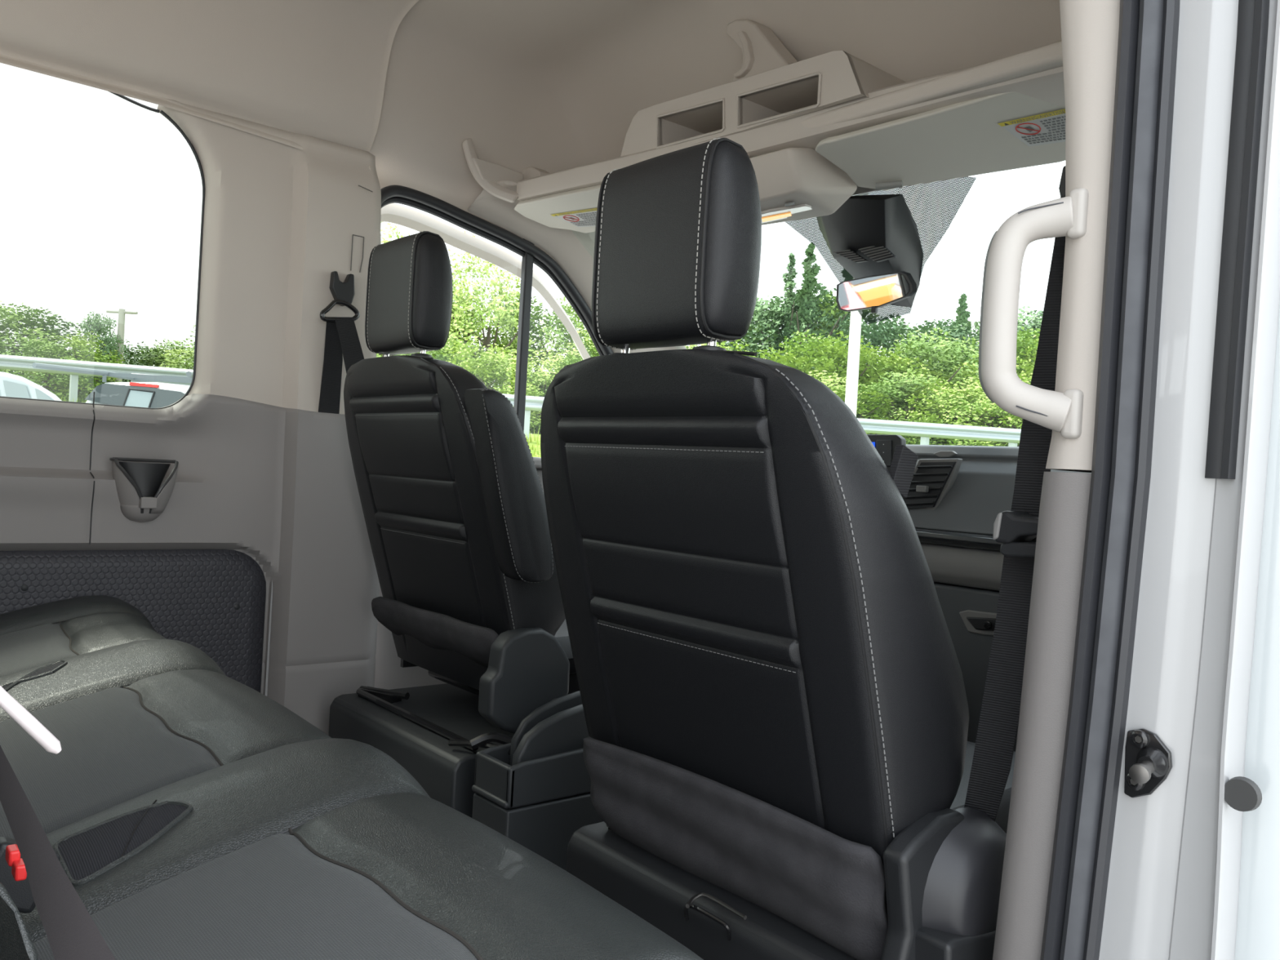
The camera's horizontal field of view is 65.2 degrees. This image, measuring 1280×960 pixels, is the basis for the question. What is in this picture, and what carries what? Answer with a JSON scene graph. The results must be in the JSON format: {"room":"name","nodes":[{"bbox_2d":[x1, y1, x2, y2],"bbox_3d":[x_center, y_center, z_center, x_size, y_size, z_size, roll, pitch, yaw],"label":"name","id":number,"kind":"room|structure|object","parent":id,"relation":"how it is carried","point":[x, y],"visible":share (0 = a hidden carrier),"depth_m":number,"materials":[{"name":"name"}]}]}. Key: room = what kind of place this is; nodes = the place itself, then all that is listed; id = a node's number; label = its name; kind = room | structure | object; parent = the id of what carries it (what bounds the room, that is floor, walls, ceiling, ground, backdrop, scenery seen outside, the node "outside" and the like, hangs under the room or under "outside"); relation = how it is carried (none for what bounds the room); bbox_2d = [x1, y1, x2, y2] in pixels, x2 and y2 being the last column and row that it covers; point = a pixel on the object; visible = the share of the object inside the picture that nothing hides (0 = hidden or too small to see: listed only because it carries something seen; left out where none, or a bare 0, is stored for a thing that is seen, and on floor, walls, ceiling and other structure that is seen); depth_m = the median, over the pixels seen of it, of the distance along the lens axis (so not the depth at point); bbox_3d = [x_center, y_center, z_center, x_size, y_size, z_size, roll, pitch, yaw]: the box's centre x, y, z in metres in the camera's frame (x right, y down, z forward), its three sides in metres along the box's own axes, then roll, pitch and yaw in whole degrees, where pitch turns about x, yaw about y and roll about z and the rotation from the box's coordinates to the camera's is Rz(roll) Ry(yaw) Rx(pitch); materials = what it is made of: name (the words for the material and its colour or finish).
{"room":"vehicle interior","nodes":[
{"label":"vehicle interior","id":0,"kind":"room"},
{"bbox_2d":[0,99,381,735],"bbox_3d":[-1.396,-0.043,1.750,2.026,1.543,0.099,3,1,-40],"label":"wall","id":1,"kind":"structure","parent":0,"point":[259,558],"depth_m":2.19,"materials":[{"name":"beige plastic"}]},
{"bbox_2d":[0,91,204,408],"bbox_3d":[-1.508,-0.495,1.685,1.538,0.715,0.020,3,1,-40],"label":"window","id":2,"kind":"structure","parent":1,"relation":"in","point":[126,98],"depth_m":2.14,"materials":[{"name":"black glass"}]},
{"bbox_2d":[109,457,178,522],"bbox_3d":[-1.006,0.023,2.040,0.129,0.132,0.057,3,1,-40],"label":"holder","id":3,"kind":"object","parent":1,"relation":"attached to","point":[141,499],"visible":1,"depth_m":2.04,"materials":[{"name":"grey plastic"}]},
{"bbox_2d":[318,271,364,413],"bbox_3d":[-0.658,-0.303,2.245,0.113,0.332,0.104,3,1,-40],"label":"belt","id":4,"kind":"object","parent":1,"relation":"attached to","point":[341,334],"visible":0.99,"depth_m":2.26,"materials":[{"name":"black fabric"}]},
{"bbox_2d":[373,180,686,689],"bbox_3d":[-0.236,0.029,2.750,1.191,1.545,0.218,3,1,-40],"label":"door","id":5,"kind":"structure","parent":1,"relation":"in","point":[388,674],"depth_m":2.65,"materials":[{"name":"plastic"}]},
{"bbox_2d":[0,0,1061,256],"bbox_3d":[-0.533,-0.846,1.283,2.780,0.504,1.870,3,1,-40],"label":"ceiling","id":6,"kind":"structure","parent":0,"point":[549,86],"depth_m":2.23,"materials":[{"name":"beige fabric"}]},
{"bbox_2d":[514,155,750,232],"bbox_3d":[-0.006,-0.648,2.294,0.199,0.063,0.797,3,1,-40],"label":"sun visor","id":7,"kind":"object","parent":6,"relation":"attached to","point":[575,210],"visible":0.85,"depth_m":2.46,"materials":[{"name":"beige plastic"}]},
{"bbox_2d":[569,212,596,226],"bbox_3d":[-0.127,-0.642,2.473,0.139,0.016,0.062,4,1,43],"label":"print","id":8,"kind":"object","parent":7,"relation":"on","point":[576,219],"depth_m":2.48,"materials":[{"name":"grey paper"}]},
{"bbox_2d":[726,19,797,81],"bbox_3d":[0.276,-0.897,2.087,0.052,0.178,0.256,3,1,-40],"label":"bracket","id":9,"kind":"object","parent":6,"relation":"attached to","point":[762,51],"visible":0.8,"depth_m":2.10,"materials":[{"name":"beige plastic"}]},
{"bbox_2d":[462,64,1065,202],"bbox_3d":[0.266,-0.708,2.107,1.555,0.186,0.418,4,1,42],"label":"shelf","id":10,"kind":"object","parent":6,"relation":"attached to","point":[1047,86],"visible":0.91,"depth_m":1.91,"materials":[{"name":"beige plastic"}]},
{"bbox_2d":[621,50,906,155],"bbox_3d":[0.274,-0.735,2.071,0.275,0.116,0.663,3,1,-40],"label":"storage bin","id":11,"kind":"object","parent":10,"relation":"on","point":[831,78],"visible":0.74,"depth_m":1.96,"materials":[{"name":"beige plastic"}]},
{"bbox_2d":[750,147,857,225],"bbox_3d":[0.239,-0.581,2.077,0.249,0.102,0.450,3,1,-40],"label":"console","id":12,"kind":"object","parent":10,"relation":"attached to","point":[794,184],"visible":0.57,"depth_m":1.90,"materials":[{"name":"beige plastic"}]},
{"bbox_2d":[992,0,1279,959],"bbox_3d":[0.265,0.108,0.804,2.950,1.900,0.245,3,1,-40],"label":"door frame","id":13,"kind":"structure","parent":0,"point":[1145,583],"depth_m":0.92,"materials":[{"name":"metal"}]},
{"bbox_2d":[785,176,976,324],"bbox_3d":[0.672,-0.333,2.328,0.916,0.638,1.680,3,1,-40],"label":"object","id":14,"kind":"structure","parent":13,"relation":"in","point":[801,230],"depth_m":2.08,"materials":[{"name":"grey glass"}]},
{"bbox_2d":[816,194,922,307],"bbox_3d":[0.523,-0.493,2.168,0.338,0.183,0.250,3,1,-40],"label":"housing","id":15,"kind":"object","parent":14,"relation":"attached to","point":[868,235],"visible":0.88,"depth_m":2.10,"materials":[{"name":"black plastic"}]},
{"bbox_2d":[833,249,868,262],"bbox_3d":[0.454,-0.481,2.158,0.012,0.031,0.091,3,1,-40],"label":"grille","id":16,"kind":"object","parent":15,"relation":"attached to","point":[855,255],"depth_m":2.15,"materials":[{"name":"black plastic"}]},
{"bbox_2d":[859,247,896,262],"bbox_3d":[0.499,-0.476,2.105,0.012,0.036,0.093,3,1,-40],"label":"grille","id":17,"kind":"object","parent":15,"relation":"attached to","point":[877,254],"depth_m":2.10,"materials":[{"name":"black plastic"}]},
{"bbox_2d":[835,271,916,313],"bbox_3d":[0.507,-0.401,2.167,0.163,0.094,0.268,3,1,11],"label":"mirror","id":18,"kind":"object","parent":14,"relation":"attached to","point":[873,292],"visible":1,"depth_m":2.12,"materials":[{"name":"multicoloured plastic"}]},
{"bbox_2d":[800,40,1062,128],"bbox_3d":[0.367,-0.654,2.052,0.360,0.030,1.660,3,1,-40],"label":"trim","id":19,"kind":"structure","parent":13,"relation":"attached to","point":[1050,56],"depth_m":1.61,"materials":[{"name":"beige plastic"}]},
{"bbox_2d":[815,91,1065,190],"bbox_3d":[0.585,-0.592,1.740,0.512,0.097,0.254,4,1,39],"label":"sun visor","id":20,"kind":"object","parent":19,"relation":"attached to","point":[1013,130],"visible":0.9,"depth_m":1.74,"materials":[{"name":"beige plastic"}]},
{"bbox_2d":[1022,115,1065,144],"bbox_3d":[0.696,-0.582,1.668,0.091,0.019,0.107,3,1,-40],"label":"print","id":21,"kind":"object","parent":20,"relation":"on","point":[1038,130],"depth_m":1.67,"materials":[{"name":"grey paper"}]},
{"bbox_2d":[964,165,1065,822],"bbox_3d":[0.419,0.057,1.104,0.033,0.770,0.129,3,1,-14],"label":"belt","id":22,"kind":"object","parent":13,"relation":"hanging from","point":[998,722],"visible":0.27,"depth_m":1.11,"materials":[{"name":"black fabric"}]},
{"bbox_2d":[992,511,1038,557],"bbox_3d":[0.419,0.059,1.061,0.047,0.049,0.073,3,1,-40],"label":"guide","id":23,"kind":"object","parent":13,"relation":"attached to","point":[1015,530],"visible":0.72,"depth_m":1.06,"materials":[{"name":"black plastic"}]},
{"bbox_2d":[978,187,1088,439],"bbox_3d":[0.392,-0.163,0.990,0.105,0.243,0.041,4,1,23],"label":"handle","id":24,"kind":"object","parent":13,"relation":"attached to","point":[1058,411],"visible":1,"depth_m":0.98,"materials":[{"name":"grey plastic"}]},
{"bbox_2d":[1124,728,1173,797],"bbox_3d":[0.448,0.259,0.899,0.042,0.065,0.041,3,1,-40],"label":"latch","id":25,"kind":"object","parent":13,"relation":"in","point":[1148,759],"depth_m":0.91,"materials":[{"name":"black paint"}]},
{"bbox_2d":[1224,776,1262,811],"bbox_3d":[0.516,0.270,0.859,0.008,0.029,0.029,3,1,-40],"label":"plug","id":26,"kind":"object","parent":13,"relation":"attached to","point":[1242,793],"visible":1,"depth_m":0.85,"materials":[{"name":"grey plastic"}]},
{"bbox_2d":[1235,302,1279,959],"bbox_3d":[0.903,0.166,1.127,0.855,1.850,0.125,3,1,-40],"label":"door","id":27,"kind":"structure","parent":13,"relation":"in","point":[1258,926],"depth_m":0.88,"materials":[{"name":"grey paint"}]},
{"bbox_3d":[-0.276,0.821,1.595,2.700,0.040,1.740,3,1,-40],"label":"floor","id":28,"kind":"structure","parent":0,"visible":0},
{"bbox_2d":[0,595,703,959],"bbox_3d":[-0.743,0.259,1.117,0.805,1.037,1.820,3,1,-40],"label":"seat","id":29,"kind":"object","parent":28,"relation":"on","point":[191,813],"visible":0.98,"depth_m":0.94,"materials":[{"name":"grey leather"}]},
{"bbox_2d":[0,836,60,913],"bbox_3d":[-0.496,0.323,0.802,0.063,0.072,0.081,3,1,-40],"label":"belt buckle","id":30,"kind":"object","parent":29,"relation":"attached to","point":[13,873],"visible":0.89,"depth_m":0.81,"materials":[{"name":"black plastic"}]},
{"bbox_2d":[0,685,61,754],"bbox_3d":[-0.385,0.139,0.615,0.056,0.065,0.010,3,1,-38],"label":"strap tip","id":31,"kind":"object","parent":29,"relation":"attached to","point":[33,726],"visible":1,"depth_m":0.62,"materials":[{"name":"white plastic"}]},
{"bbox_2d":[0,745,115,959],"bbox_3d":[-0.298,0.173,0.499,0.150,0.130,0.014,4,1,29],"label":"belt","id":32,"kind":"object","parent":29,"relation":"attached to","point":[72,933],"visible":1,"depth_m":0.49,"materials":[{"name":"grey fabric"}]},
{"bbox_2d":[60,612,166,654],"bbox_3d":[-0.944,0.393,1.822,0.189,0.273,0.245,3,1,-40],"label":"cushion","id":33,"kind":"object","parent":29,"relation":"on","point":[81,633],"depth_m":1.81,"materials":[{"name":"grey leather"}]},
{"bbox_2d":[125,669,331,764],"bbox_3d":[-0.563,0.425,1.369,0.189,0.264,0.465,3,1,-40],"label":"cushion","id":34,"kind":"object","parent":29,"relation":"on","point":[216,718],"depth_m":1.29,"materials":[{"name":"grey leather"}]},
{"bbox_2d":[292,792,703,959],"bbox_3d":[-0.137,0.454,0.863,0.190,0.263,0.439,3,1,-40],"label":"cushion","id":35,"kind":"object","parent":29,"relation":"on","point":[460,888],"depth_m":0.81,"materials":[{"name":"grey leather"}]},
{"bbox_2d":[328,231,579,817],"bbox_3d":[-0.235,0.162,2.144,0.701,1.259,0.660,3,1,-40],"label":"seat","id":36,"kind":"object","parent":28,"relation":"on","point":[451,495],"visible":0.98,"depth_m":1.91,"materials":[{"name":"black leather"}]},
{"bbox_2d":[555,618,576,674],"bbox_3d":[-0.200,0.345,2.241,0.510,0.137,0.530,3,1,-40],"label":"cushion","id":37,"kind":"object","parent":36,"relation":"on","point":[562,635],"depth_m":1.98,"materials":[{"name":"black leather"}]},
{"bbox_2d":[471,690,603,871],"bbox_3d":[-0.072,0.600,1.851,0.495,0.420,0.113,3,1,-40],"label":"console","id":38,"kind":"object","parent":28,"relation":"on","point":[536,796],"visible":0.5,"depth_m":1.72,"materials":[{"name":"grey plastic"}]},
{"bbox_2d":[471,742,591,808],"bbox_3d":[-0.067,0.506,1.851,0.495,0.092,0.112,3,1,-40],"label":"tray","id":39,"kind":"object","parent":38,"relation":"on","point":[534,775],"depth_m":1.71,"materials":[{"name":"grey plastic"}]},
{"bbox_2d":[540,137,1015,959],"bbox_3d":[0.258,0.225,1.369,0.701,1.204,0.629,3,1,-40],"label":"passenger seat","id":40,"kind":"object","parent":28,"relation":"on","point":[778,754],"visible":0.96,"depth_m":1.13,"materials":[{"name":"black leather"}]},
{"bbox_2d":[866,434,1091,751],"bbox_3d":[0.691,0.259,2.378,0.597,0.698,1.680,3,1,-40],"label":"dashboard","id":41,"kind":"object","parent":28,"relation":"on","point":[956,495],"visible":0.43,"depth_m":2.03,"materials":[{"name":"grey plastic"}]},
{"bbox_2d":[902,462,955,508],"bbox_3d":[0.606,0.013,2.115,0.012,0.107,0.134,3,1,-40],"label":"air vent","id":42,"kind":"object","parent":41,"relation":"attached to","point":[938,478],"depth_m":2.09,"materials":[{"name":"black plastic"}]},
{"bbox_2d":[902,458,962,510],"bbox_3d":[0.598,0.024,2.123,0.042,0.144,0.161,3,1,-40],"label":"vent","id":43,"kind":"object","parent":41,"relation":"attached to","point":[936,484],"depth_m":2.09,"materials":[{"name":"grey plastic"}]},
{"label":"outside","id":44,"kind":"structure","parent":0,"visible":0},
{"bbox_3d":[-0.065,1.144,1.511,126.991,1.860,113.982,3,1,-40],"label":"ground","id":45,"kind":"structure","parent":44,"visible":0},
{"bbox_2d":[0,371,61,400],"bbox_3d":[-9.574,-0.513,12.296,6.067,1.842,1.640,3,1,0],"label":"car","id":46,"kind":"object","parent":45,"relation":"on","point":[11,384],"visible":0.24,"depth_m":11.49,"materials":[{"name":"silver metal"}]},
{"bbox_2d":[31,362,192,408],"bbox_3d":[-6.540,-0.444,14.071,1.966,1.965,6.150,3,1,0],"label":"guardrail","id":47,"kind":"object","parent":45,"relation":"on","point":[144,393],"visible":0.15,"depth_m":13.09,"materials":[{"name":"white metal"}]},
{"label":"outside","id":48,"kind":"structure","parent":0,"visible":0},
{"bbox_2d":[528,433,541,457],"bbox_3d":[0.033,-0.531,53.497,154.102,3.880,146.061,3,1,-40],"label":"grass bank","id":49,"kind":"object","parent":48,"point":[534,442],"visible":0.01,"depth_m":21.72,"materials":[{"name":"green plant"}]},
{"bbox_2d":[0,301,59,390],"bbox_3d":[-22.064,-4.222,34.008,4.936,4.016,4.291,3,1,11],"label":"tree","id":50,"kind":"object","parent":49,"relation":"on","point":[2,310],"visible":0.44,"depth_m":34.26,"materials":[{"name":"green plant"}]},
{"bbox_2d":[0,302,85,394],"bbox_3d":[-22.204,-4.327,35.735,3.814,4.138,4.387,4,1,28],"label":"tree","id":51,"kind":"object","parent":49,"relation":"on","point":[28,324],"visible":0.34,"depth_m":35.70,"materials":[{"name":"green plant"}]},
{"bbox_2d":[0,337,95,402],"bbox_3d":[-18.277,-3.176,30.866,2.861,2.375,3.291,3,1,-30],"label":"tree","id":52,"kind":"object","parent":49,"relation":"on","point":[46,345],"visible":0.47,"depth_m":30.66,"materials":[{"name":"green plant"}]},
{"bbox_2d":[3,315,104,394],"bbox_3d":[-22.042,-4.225,38.050,4.876,3.830,4.916,3,1,-21],"label":"tree","id":53,"kind":"object","parent":49,"relation":"on","point":[67,326],"visible":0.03,"depth_m":37.80,"materials":[{"name":"green plant"}]},
{"bbox_2d":[25,330,124,402],"bbox_3d":[-17.864,-3.372,31.777,3.399,2.845,2.855,3,1,0],"label":"tree","id":54,"kind":"object","parent":49,"relation":"on","point":[77,343],"visible":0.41,"depth_m":31.46,"materials":[{"name":"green plant"}]},
{"bbox_2d":[77,311,130,402],"bbox_3d":[-17.770,-3.719,32.993,2.074,3.637,1.872,3,1,10],"label":"tree","id":55,"kind":"object","parent":49,"relation":"on","point":[97,326],"visible":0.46,"depth_m":32.74,"materials":[{"name":"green plant"}]},
{"bbox_2d":[106,308,137,382],"bbox_3d":[-17.167,-3.485,32.969,1.005,4.280,0.247,3,1,-4],"label":"utility pole","id":56,"kind":"object","parent":49,"relation":"on","point":[121,324],"visible":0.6,"depth_m":32.89,"materials":[{"name":"grey concrete"}]},
{"bbox_2d":[142,337,194,367],"bbox_3d":[-17.869,-3.805,39.194,3.814,3.442,4.387,3,1,21],"label":"tree","id":57,"kind":"object","parent":49,"relation":"on","point":[172,346],"visible":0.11,"depth_m":38.55,"materials":[{"name":"green plant"}]},
{"bbox_2d":[159,344,194,369],"bbox_3d":[-16.785,-3.640,37.870,3.806,3.306,4.532,3,1,-3],"label":"tree","id":58,"kind":"object","parent":49,"relation":"on","point":[175,364],"visible":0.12,"depth_m":37.17,"materials":[{"name":"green plant"}]},
{"bbox_2d":[0,354,544,442],"bbox_3d":[-9.413,-1.784,22.051,15.000,1.531,0.304,3,1,0],"label":"guardrail","id":59,"kind":"object","parent":49,"relation":"on","point":[6,362],"visible":0.31,"depth_m":21.93,"materials":[{"name":"silver metal"}]},
{"bbox_2d":[429,230,517,369],"bbox_3d":[-5.453,-4.101,30.036,3.311,6.649,3.012,3,1,-42],"label":"tree","id":60,"kind":"object","parent":49,"relation":"on","point":[466,270],"visible":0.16,"depth_m":29.86,"materials":[{"name":"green plant"}]},
{"bbox_2d":[441,337,514,394],"bbox_3d":[-4.242,-2.273,25.551,2.284,2.685,2.719,3,1,-8],"label":"bush","id":61,"kind":"object","parent":49,"relation":"on","point":[467,350],"visible":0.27,"depth_m":25.24,"materials":[{"name":"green plant"}]},
{"bbox_2d":[439,260,539,422],"bbox_3d":[-4.558,-3.605,28.947,3.045,5.663,3.626,3,1,12],"label":"tree","id":62,"kind":"object","parent":49,"relation":"on","point":[504,314],"visible":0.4,"depth_m":28.57,"materials":[{"name":"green plant"}]},
{"bbox_2d":[461,343,543,434],"bbox_3d":[-3.443,-2.175,25.630,2.719,2.587,2.284,4,1,41],"label":"bush","id":63,"kind":"object","parent":49,"relation":"on","point":[512,368],"visible":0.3,"depth_m":25.23,"materials":[{"name":"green plant"}]},
{"bbox_2d":[470,288,551,434],"bbox_3d":[-4.035,-3.380,30.808,3.510,5.142,3.052,3,1,-41],"label":"tree","id":64,"kind":"object","parent":49,"relation":"on","point":[533,317],"visible":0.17,"depth_m":30.51,"materials":[{"name":"green plant"}]},
{"bbox_2d":[491,311,569,433],"bbox_3d":[-3.483,-3.095,31.988,3.045,4.516,3.626,3,1,22],"label":"tree","id":65,"kind":"object","parent":49,"relation":"on","point":[543,328],"visible":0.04,"depth_m":31.54,"materials":[{"name":"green plant"}]},
{"bbox_2d":[502,348,567,434],"bbox_3d":[-2.689,-2.113,25.995,2.284,2.562,2.719,3,1,23],"label":"bush","id":66,"kind":"object","parent":49,"relation":"on","point":[547,377],"visible":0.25,"depth_m":25.59,"materials":[{"name":"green plant"}]},
{"bbox_2d":[527,296,593,433],"bbox_3d":[-2.197,-3.179,30.890,2.861,4.962,3.291,3,1,-40],"label":"tree","id":67,"kind":"object","parent":49,"relation":"on","point":[563,341],"visible":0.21,"depth_m":30.69,"materials":[{"name":"green plant"}]},
{"bbox_2d":[529,354,597,434],"bbox_3d":[-1.767,-2.049,26.033,2.852,2.558,2.480,4,1,42],"label":"bush","id":68,"kind":"object","parent":49,"relation":"on","point":[577,359],"visible":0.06,"depth_m":25.69,"materials":[{"name":"green plant"}]},
{"bbox_2d":[687,319,785,359],"bbox_3d":[2.577,-3.131,33.130,5.026,5.529,4.985,3,1,-44],"label":"tree","id":69,"kind":"object","parent":49,"relation":"on","point":[750,327],"visible":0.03,"depth_m":32.69,"materials":[{"name":"green plant"}]},
{"bbox_2d":[723,297,787,360],"bbox_3d":[4.085,-3.595,37.465,5.022,6.643,4.531,3,1,-32],"label":"tree","id":70,"kind":"object","parent":49,"relation":"on","point":[755,317],"visible":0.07,"depth_m":36.43,"materials":[{"name":"green plant"}]},
{"bbox_2d":[732,295,839,368],"bbox_3d":[5.106,-3.560,37.151,4.531,6.734,5.022,4,1,42],"label":"tree","id":71,"kind":"object","parent":49,"relation":"on","point":[778,302],"visible":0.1,"depth_m":36.62,"materials":[{"name":"green plant"}]},
{"bbox_2d":[764,252,808,359],"bbox_3d":[5.475,-4.247,37.036,2.451,8.294,2.386,3,1,-36],"label":"tree","id":72,"kind":"object","parent":49,"relation":"on","point":[789,282],"visible":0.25,"depth_m":36.81,"materials":[{"name":"green plant"}]},
{"bbox_2d":[755,342,827,386],"bbox_3d":[4.076,-2.157,28.578,4.079,3.689,3.426,3,1,7],"label":"bush","id":73,"kind":"object","parent":49,"relation":"on","point":[782,360],"visible":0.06,"depth_m":28.34,"materials":[{"name":"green plant"}]},
{"bbox_2d":[764,328,847,388],"bbox_3d":[4.919,-2.336,29.216,3.433,4.226,3.949,4,1,37],"label":"bush","id":74,"kind":"object","parent":49,"relation":"on","point":[819,337],"visible":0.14,"depth_m":29.05,"materials":[{"name":"green plant"}]},
{"bbox_2d":[779,242,847,369],"bbox_3d":[5.774,-4.291,35.895,2.860,8.511,2.783,3,1,-27],"label":"tree","id":75,"kind":"object","parent":49,"relation":"on","point":[806,304],"visible":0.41,"depth_m":35.84,"materials":[{"name":"green plant"}]},
{"bbox_2d":[752,282,876,396],"bbox_3d":[6.179,-3.745,37.082,5.022,7.353,4.531,3,1,-17],"label":"tree","id":76,"kind":"object","parent":49,"relation":"on","point":[819,287],"visible":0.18,"depth_m":36.22,"materials":[{"name":"green plant"}]},
{"bbox_2d":[808,370,878,419],"bbox_3d":[4.451,-1.583,25.746,3.172,2.482,2.664,3,1,-38],"label":"bush","id":77,"kind":"object","parent":49,"relation":"on","point":[837,378],"visible":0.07,"depth_m":25.40,"materials":[{"name":"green plant"}]},
{"bbox_2d":[800,291,889,364],"bbox_3d":[7.345,-3.619,37.035,4.387,7.185,5.046,3,1,2],"label":"tree","id":78,"kind":"object","parent":49,"relation":"on","point":[828,295],"visible":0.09,"depth_m":36.13,"materials":[{"name":"green plant"}]},
{"bbox_2d":[786,331,904,419],"bbox_3d":[5.688,-2.199,27.975,4.079,4.057,3.426,3,1,-8],"label":"bush","id":79,"kind":"object","parent":49,"relation":"on","point":[828,363],"visible":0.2,"depth_m":27.62,"materials":[{"name":"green plant"}]},
{"bbox_2d":[844,192,868,417],"bbox_3d":[4.543,-3.744,20.966,0.260,8.500,0.260,3,1,-40],"label":"light pole","id":80,"kind":"object","parent":49,"relation":"on","point":[853,359],"visible":0.19,"depth_m":20.88,"materials":[{"name":"white metal"}]},
{"bbox_2d":[812,313,919,417],"bbox_3d":[7.861,-2.887,34.670,4.531,5.762,5.022,3,1,-30],"label":"tree","id":81,"kind":"object","parent":49,"relation":"on","point":[885,331],"visible":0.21,"depth_m":33.86,"materials":[{"name":"green plant"}]},
{"bbox_2d":[819,343,922,436],"bbox_3d":[6.614,-1.995,28.160,4.079,3.726,3.426,3,1,-40],"label":"bush","id":82,"kind":"object","parent":49,"relation":"on","point":[866,344],"visible":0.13,"depth_m":27.57,"materials":[{"name":"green plant"}]},
{"bbox_2d":[831,382,910,444],"bbox_3d":[5.588,-1.429,26.005,3.172,2.293,2.664,3,1,-34],"label":"tree","id":83,"kind":"object","parent":49,"relation":"on","point":[864,406],"visible":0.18,"depth_m":25.73,"materials":[{"name":"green plant"}]},
{"bbox_2d":[840,379,924,444],"bbox_3d":[6.214,-1.443,26.536,2.670,2.420,3.071,3,1,6],"label":"tree","id":84,"kind":"object","parent":49,"relation":"on","point":[877,388],"visible":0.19,"depth_m":26.08,"materials":[{"name":"green plant"}]},
{"bbox_2d":[857,342,963,439],"bbox_3d":[7.156,-1.996,28.047,4.079,3.825,3.426,4,1,34],"label":"bush","id":85,"kind":"object","parent":49,"relation":"on","point":[907,362],"visible":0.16,"depth_m":27.52,"materials":[{"name":"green plant"}]},
{"bbox_2d":[871,368,966,444],"bbox_3d":[7.212,-1.538,26.623,3.071,2.794,2.670,3,1,-6],"label":"bush","id":86,"kind":"object","parent":49,"relation":"on","point":[906,380],"visible":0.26,"depth_m":26.31,"materials":[{"name":"green plant"}]},
{"bbox_2d":[873,319,979,382],"bbox_3d":[10.093,-2.755,34.673,5.022,5.808,4.531,3,1,6],"label":"tree","id":87,"kind":"object","parent":49,"relation":"on","point":[944,323],"visible":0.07,"depth_m":34.36,"materials":[{"name":"green plant"}]},
{"bbox_2d":[857,417,1021,446],"bbox_3d":[7.549,-0.618,22.662,15.000,1.344,0.304,3,1,0],"label":"guardrail","id":88,"kind":"object","parent":49,"relation":"on","point":[926,431],"visible":0.23,"depth_m":22.53,"materials":[{"name":"silver metal"}]},
{"bbox_2d":[880,327,999,444],"bbox_3d":[8.090,-2.121,28.187,3.949,4.255,3.433,3,1,-35],"label":"bush","id":89,"kind":"object","parent":49,"relation":"on","point":[931,357],"visible":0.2,"depth_m":27.76,"materials":[{"name":"green plant"}]},
{"bbox_2d":[889,377,991,445],"bbox_3d":[7.926,-1.397,26.204,2.664,2.590,3.172,4,1,27],"label":"tree","id":90,"kind":"object","parent":49,"relation":"on","point":[917,406],"visible":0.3,"depth_m":25.64,"materials":[{"name":"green plant"}]},
{"bbox_2d":[900,336,1008,443],"bbox_3d":[9.220,-2.065,29.500,3.433,4.278,3.949,4,1,32],"label":"tree","id":91,"kind":"object","parent":49,"relation":"on","point":[947,367],"visible":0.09,"depth_m":28.98,"materials":[{"name":"green plant"}]},
{"bbox_2d":[906,376,1008,446],"bbox_3d":[8.164,-1.373,25.754,2.664,2.593,3.172,3,1,11],"label":"tree","id":92,"kind":"object","parent":49,"relation":"on","point":[984,406],"visible":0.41,"depth_m":25.28,"materials":[{"name":"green plant"}]},
{"bbox_2d":[953,293,972,376],"bbox_3d":[12.570,-3.592,40.029,2.451,7.754,2.386,4,1,25],"label":"tree","id":93,"kind":"object","parent":49,"relation":"on","point":[962,316],"visible":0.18,"depth_m":39.87,"materials":[{"name":"green plant"}]},
{"bbox_2d":[924,319,1031,415],"bbox_3d":[10.909,-2.659,33.440,5.026,5.765,4.985,3,1,11],"label":"tree","id":94,"kind":"object","parent":49,"relation":"on","point":[960,335],"visible":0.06,"depth_m":32.99,"materials":[{"name":"green plant"}]},
{"bbox_2d":[933,386,1022,446],"bbox_3d":[9.044,-1.309,26.200,2.664,2.576,3.172,4,1,28],"label":"tree","id":95,"kind":"object","parent":49,"relation":"on","point":[1004,413],"visible":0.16,"depth_m":25.69,"materials":[{"name":"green plant"}]},
{"bbox_2d":[935,350,1032,446],"bbox_3d":[9.610,-1.837,28.552,3.426,3.843,4.079,3,1,-16],"label":"bush","id":96,"kind":"object","parent":49,"relation":"on","point":[974,370],"visible":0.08,"depth_m":28.05,"materials":[{"name":"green plant"}]},
{"bbox_2d":[958,326,1039,445],"bbox_3d":[10.932,-2.174,29.839,3.433,4.803,3.949,3,1,-3],"label":"tree","id":97,"kind":"object","parent":49,"relation":"on","point":[1020,334],"visible":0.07,"depth_m":29.17,"materials":[{"name":"green plant"}]},
{"bbox_2d":[994,306,1042,421],"bbox_3d":[13.687,-2.735,34.305,5.022,6.356,4.531,4,1,28],"label":"tree","id":98,"kind":"object","parent":49,"relation":"on","point":[1033,319],"visible":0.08,"depth_m":33.89,"materials":[{"name":"green plant"}]},
{"bbox_2d":[1013,329,1039,422],"bbox_3d":[11.914,-2.063,29.108,3.426,4.714,4.079,4,1,44],"label":"tree","id":99,"kind":"object","parent":49,"relation":"on","point":[1029,367],"visible":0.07,"depth_m":28.75,"materials":[{"name":"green plant"}]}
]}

